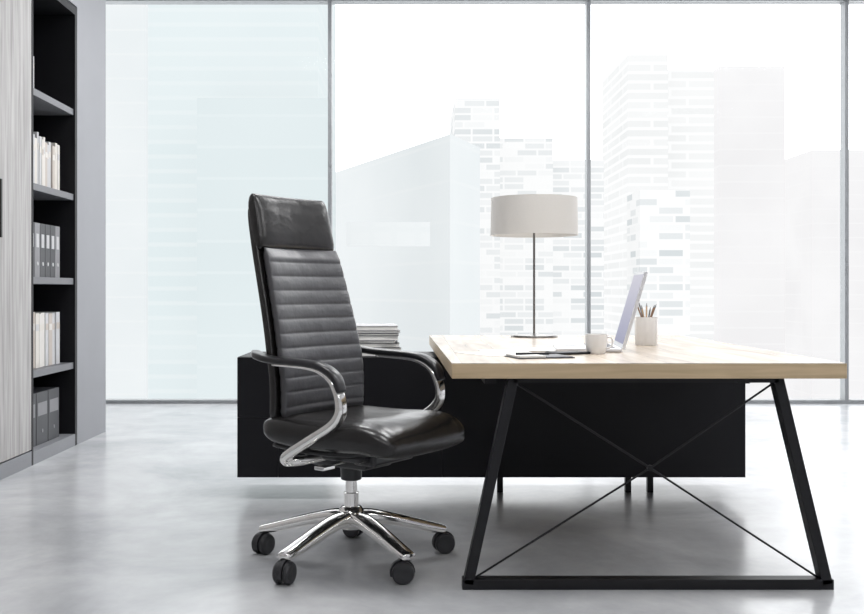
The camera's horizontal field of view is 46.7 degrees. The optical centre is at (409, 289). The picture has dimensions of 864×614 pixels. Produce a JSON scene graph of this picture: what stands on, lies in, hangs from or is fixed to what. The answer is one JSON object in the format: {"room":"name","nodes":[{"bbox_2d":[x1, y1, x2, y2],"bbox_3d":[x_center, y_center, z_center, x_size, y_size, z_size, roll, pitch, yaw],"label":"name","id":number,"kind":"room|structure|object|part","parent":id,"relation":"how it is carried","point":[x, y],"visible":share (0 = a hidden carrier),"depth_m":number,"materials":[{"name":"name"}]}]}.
{"room":"office","nodes":[
{"label":"office","id":0,"kind":"room"},
{"bbox_2d":[67,0,105,444],"bbox_3d":[-2.715,-0.790,3.135,1.170,3.560,11.470,0,0,0],"label":"wall","id":1,"kind":"structure","parent":0,"point":[91,14],"depth_m":6.69,"materials":[{"name":"grey paint"}]},
{"bbox_2d":[106,0,863,4],"bbox_3d":[1.430,-2.545,8.770,9.260,0.050,0.120,0,0,0],"label":"trim","id":2,"kind":"structure","parent":1,"relation":"attached to","point":[108,2],"depth_m":8.77,"materials":[{"name":"metal"}]},
{"bbox_2d":[106,399,863,403],"bbox_3d":[1.430,0.975,8.770,9.260,0.030,0.120,0,0,0],"label":"trim","id":3,"kind":"structure","parent":1,"relation":"attached to","point":[108,401],"depth_m":8.71,"materials":[{"name":"metal"}]},
{"bbox_2d":[328,1,331,230],"bbox_3d":[-0.700,-0.780,8.770,0.032,3.480,0.100,0,0,0],"label":"mullion","id":4,"kind":"object","parent":3,"relation":"on","point":[329,2],"visible":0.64,"depth_m":8.72,"materials":[{"name":"metal"}]},
{"bbox_2d":[585,1,590,333],"bbox_3d":[1.560,-0.780,8.770,0.032,3.480,0.100,0,0,0],"label":"mullion","id":5,"kind":"object","parent":3,"relation":"on","point":[588,3],"visible":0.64,"depth_m":8.72,"materials":[{"name":"metal"}]},
{"bbox_2d":[840,1,848,399],"bbox_3d":[3.810,-0.780,8.770,0.032,3.480,0.100,0,0,0],"label":"mullion","id":6,"kind":"object","parent":3,"relation":"on","point":[844,7],"visible":1,"depth_m":8.73,"materials":[{"name":"metal"}]},
{"bbox_2d":[0,404,863,613],"bbox_3d":[1.380,1.040,3.085,9.560,0.100,11.570,0,0,0],"label":"floor","id":7,"kind":"structure","parent":0,"point":[151,513],"depth_m":4.12,"materials":[{"name":"concrete"}]},
{"bbox_2d":[0,0,31,479],"bbox_3d":[-2.640,-0.407,1.540,1.100,2.795,8.180,0,0,0],"label":"tall cabinet","id":8,"kind":"object","parent":7,"relation":"on","point":[15,15],"visible":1,"depth_m":5.39,"materials":[{"name":"grey wood"}]},
{"bbox_3d":[-2.110,-0.420,5.120,0.040,0.300,0.020,0,0,0],"label":"handle","id":9,"kind":"part","parent":8,"relation":"part of","materials":[{"name":"metal"}]},
{"bbox_2d":[30,0,76,464],"bbox_3d":[-2.340,-0.405,6.015,0.420,2.790,0.760,0,0,0],"label":"bookcase","id":10,"kind":"object","parent":7,"relation":"on","point":[53,22],"visible":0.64,"depth_m":6.36,"materials":[{"name":"grey paint"}]},
{"bbox_3d":[-2.325,-0.405,5.645,0.390,2.790,0.020,0,0,0],"label":"panel","id":11,"kind":"part","parent":10,"relation":"part of","materials":[{"name":"grey wood"}]},
{"bbox_2d":[33,56,33,87],"bbox_3d":[-2.303,-1.276,5.763,0.221,0.251,0.166,0,0,0],"label":"books","id":12,"kind":"object","parent":10,"relation":"on","point":[33,56],"visible":0.04,"depth_m":5.84,"materials":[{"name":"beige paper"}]},
{"bbox_2d":[33,387,58,446],"bbox_3d":[-2.324,0.759,5.955,0.273,0.309,0.571,0,0,0],"label":"binders","id":13,"kind":"object","parent":10,"relation":"on","point":[45,399],"visible":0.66,"depth_m":6.02,"materials":[{"name":"grey cardboard"}]},
{"bbox_2d":[33,312,59,368],"bbox_3d":[-2.304,0.295,5.971,0.224,0.328,0.581,0,0,0],"label":"books","id":14,"kind":"object","parent":10,"relation":"on","point":[46,325],"visible":0.5,"depth_m":6.05,"materials":[{"name":"beige paper"}]},
{"bbox_2d":[33,222,59,277],"bbox_3d":[-2.324,-0.235,5.962,0.273,0.319,0.584,0,0,0],"label":"binders","id":15,"kind":"object","parent":10,"relation":"on","point":[46,238],"visible":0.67,"depth_m":6.03,"materials":[{"name":"grey cardboard"}]},
{"bbox_2d":[33,132,59,189],"bbox_3d":[-2.304,-0.781,5.979,0.227,0.340,0.598,0,0,0],"label":"books","id":16,"kind":"object","parent":10,"relation":"on","point":[46,155],"visible":0.41,"depth_m":6.03,"materials":[{"name":"beige paper"}]},
{"bbox_3d":[-2.330,-1.130,6.008,0.380,0.040,0.705,0,0,0],"label":"shelf","id":17,"kind":"part","parent":10,"relation":"part of","materials":[{"name":"grey paint"}]},
{"bbox_3d":[-2.330,-0.590,6.008,0.380,0.040,0.705,0,0,0],"label":"shelf","id":18,"kind":"part","parent":10,"relation":"part of","materials":[{"name":"grey paint"}]},
{"bbox_3d":[-2.330,-0.055,6.008,0.380,0.040,0.705,0,0,0],"label":"shelf","id":19,"kind":"part","parent":10,"relation":"part of","materials":[{"name":"grey paint"}]},
{"bbox_3d":[-2.330,0.480,6.008,0.380,0.040,0.705,0,0,0],"label":"shelf","id":20,"kind":"part","parent":10,"relation":"part of","materials":[{"name":"grey paint"}]},
{"bbox_3d":[-2.325,-1.775,6.008,0.390,0.050,0.705,0,0,0],"label":"panel","id":21,"kind":"part","parent":10,"relation":"part of","materials":[{"name":"black wood"}]},
{"bbox_2d":[248,193,464,584],"bbox_3d":[-0.240,0.317,3.636,0.734,1.346,0.734,0,0,36],"label":"office chair","id":22,"kind":"object","parent":7,"relation":"on","point":[313,356],"visible":1,"depth_m":3.64,"materials":[{"name":"black leather"}]},
{"bbox_2d":[264,405,464,458],"bbox_3d":[-0.162,0.506,3.622,0.580,0.129,0.536,0,0,36],"label":"seat cushion","id":23,"kind":"object","parent":22,"relation":"on","point":[366,432],"depth_m":3.46,"materials":[{"name":"black leather"}]},
{"bbox_2d":[237,352,744,491],"bbox_3d":[0.383,0.652,4.910,2.389,0.675,0.420,0,0,0],"label":"sideboard","id":24,"kind":"object","parent":7,"relation":"on","point":[648,421],"visible":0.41,"depth_m":4.70,"materials":[{"name":"black paint"}]},
{"bbox_2d":[356,324,401,355],"bbox_3d":[-0.176,0.242,4.900,0.274,0.144,0.331,0,0,0],"label":"magazine stack","id":25,"kind":"object","parent":24,"relation":"on","point":[384,336],"visible":0.56,"depth_m":4.75,"materials":[{"name":"paper"}]},
{"bbox_2d":[429,335,846,589],"bbox_3d":[0.766,0.615,4.285,1.328,0.750,2.030,0,0,0],"label":"office desk","id":26,"kind":"object","parent":7,"relation":"on","point":[675,358],"visible":0.99,"depth_m":3.30,"materials":[{"name":"brown wood"}]},
{"bbox_3d":[0.268,0.631,3.325,0.182,0.689,0.050,0,0,0],"label":"leg","id":27,"kind":"part","parent":26,"relation":"part of","materials":[{"name":"black metal"}]},
{"bbox_2d":[455,347,555,355],"bbox_3d":[0.401,0.238,3.899,0.305,0.002,0.609,0,0,33],"label":"paper sheets","id":28,"kind":"object","parent":26,"relation":"on","point":[514,350],"visible":0.76,"depth_m":3.87,"materials":[{"name":"white paper"}]},
{"bbox_2d":[490,194,577,337],"bbox_3d":[0.633,-0.115,5.100,0.444,0.708,0.444,0,0,0],"label":"table lamp","id":29,"kind":"object","parent":26,"relation":"on","point":[533,216],"visible":1,"depth_m":4.92,"materials":[{"name":"linen"},{"name":"brushed steel"}]},
{"bbox_3d":[0.633,-0.373,5.100,0.444,0.190,0.444,0,0,0],"label":"lamp shade","id":30,"kind":"part","parent":29,"relation":"part of","materials":[{"name":"fabric"}]},
{"bbox_2d":[505,352,574,358],"bbox_3d":[0.460,0.230,3.560,0.210,0.019,0.150,0,0,-14],"label":"notebook","id":31,"kind":"object","parent":26,"relation":"on","point":[523,355],"visible":1,"depth_m":3.51,"materials":[{"name":"paper"}]},
{"bbox_2d":[549,351,589,354],"bbox_3d":[0.588,0.235,3.730,0.156,0.010,0.076,0,0,-27],"label":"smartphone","id":32,"kind":"object","parent":26,"relation":"on","point":[551,352],"visible":0.72,"depth_m":3.70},
{"bbox_3d":[0.588,0.230,3.730,0.144,0.001,0.070,0,0,-27],"label":"glass","id":33,"kind":"part","parent":32,"relation":"part of","materials":[{"name":"black glass"}]},
{"bbox_2d":[585,334,613,353],"bbox_3d":[0.705,0.203,3.764,0.096,0.074,0.084,0,0,-37],"label":"coffee mug","id":34,"kind":"object","parent":26,"relation":"on","point":[594,343],"visible":0.98,"depth_m":3.73,"materials":[{"name":"white ceramic"}]},
{"bbox_3d":[0.750,0.199,3.760,0.030,0.049,0.010,0,0,0],"label":"handle","id":35,"kind":"part","parent":34,"relation":"part of","materials":[{"name":"white ceramic"}]},
{"bbox_2d":[553,271,647,351],"bbox_3d":[0.754,0.083,4.008,0.348,0.309,0.340,0,0,6],"label":"laptop","id":36,"kind":"object","parent":26,"relation":"on","point":[639,278],"visible":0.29,"depth_m":3.91,"materials":[{"name":"silver metal"}]},
{"bbox_3d":[0.879,0.078,3.995,0.098,0.300,0.340,0,0,6],"label":"lid","id":37,"kind":"part","parent":36,"relation":"part of","materials":[{"name":"silver metal"}]},
{"bbox_3d":[0.734,0.302,4.200,0.967,0.024,1.800,0,0,0],"label":"rail","id":38,"kind":"part","parent":26,"relation":"part of","materials":[{"name":"black metal"}]},
{"bbox_2d":[635,303,657,345],"bbox_3d":[1.030,0.144,4.360,0.100,0.190,0.100,0,0,0],"label":"pencil holder","id":39,"kind":"object","parent":26,"relation":"on","point":[646,328],"visible":0.93,"depth_m":4.32,"materials":[{"name":"white ceramic"}]},
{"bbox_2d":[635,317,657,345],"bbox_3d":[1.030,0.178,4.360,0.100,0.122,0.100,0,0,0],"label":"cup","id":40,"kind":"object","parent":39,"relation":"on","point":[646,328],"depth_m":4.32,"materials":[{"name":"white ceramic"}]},
{"bbox_3d":[1.298,0.631,3.325,0.195,0.690,0.050,0,0,0],"label":"leg","id":41,"kind":"part","parent":26,"relation":"part of","materials":[{"name":"black metal"}]},
{"label":"outside","id":42,"kind":"structure","parent":0,"visible":0},
{"bbox_2d":[106,5,863,398],"bbox_3d":[30.100,-2.905,150.000,158.200,97.790,160.000,0,0,0],"label":"city skyline","id":43,"kind":"object","parent":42,"point":[694,188],"visible":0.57,"depth_m":120.01,"materials":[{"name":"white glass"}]}
]}

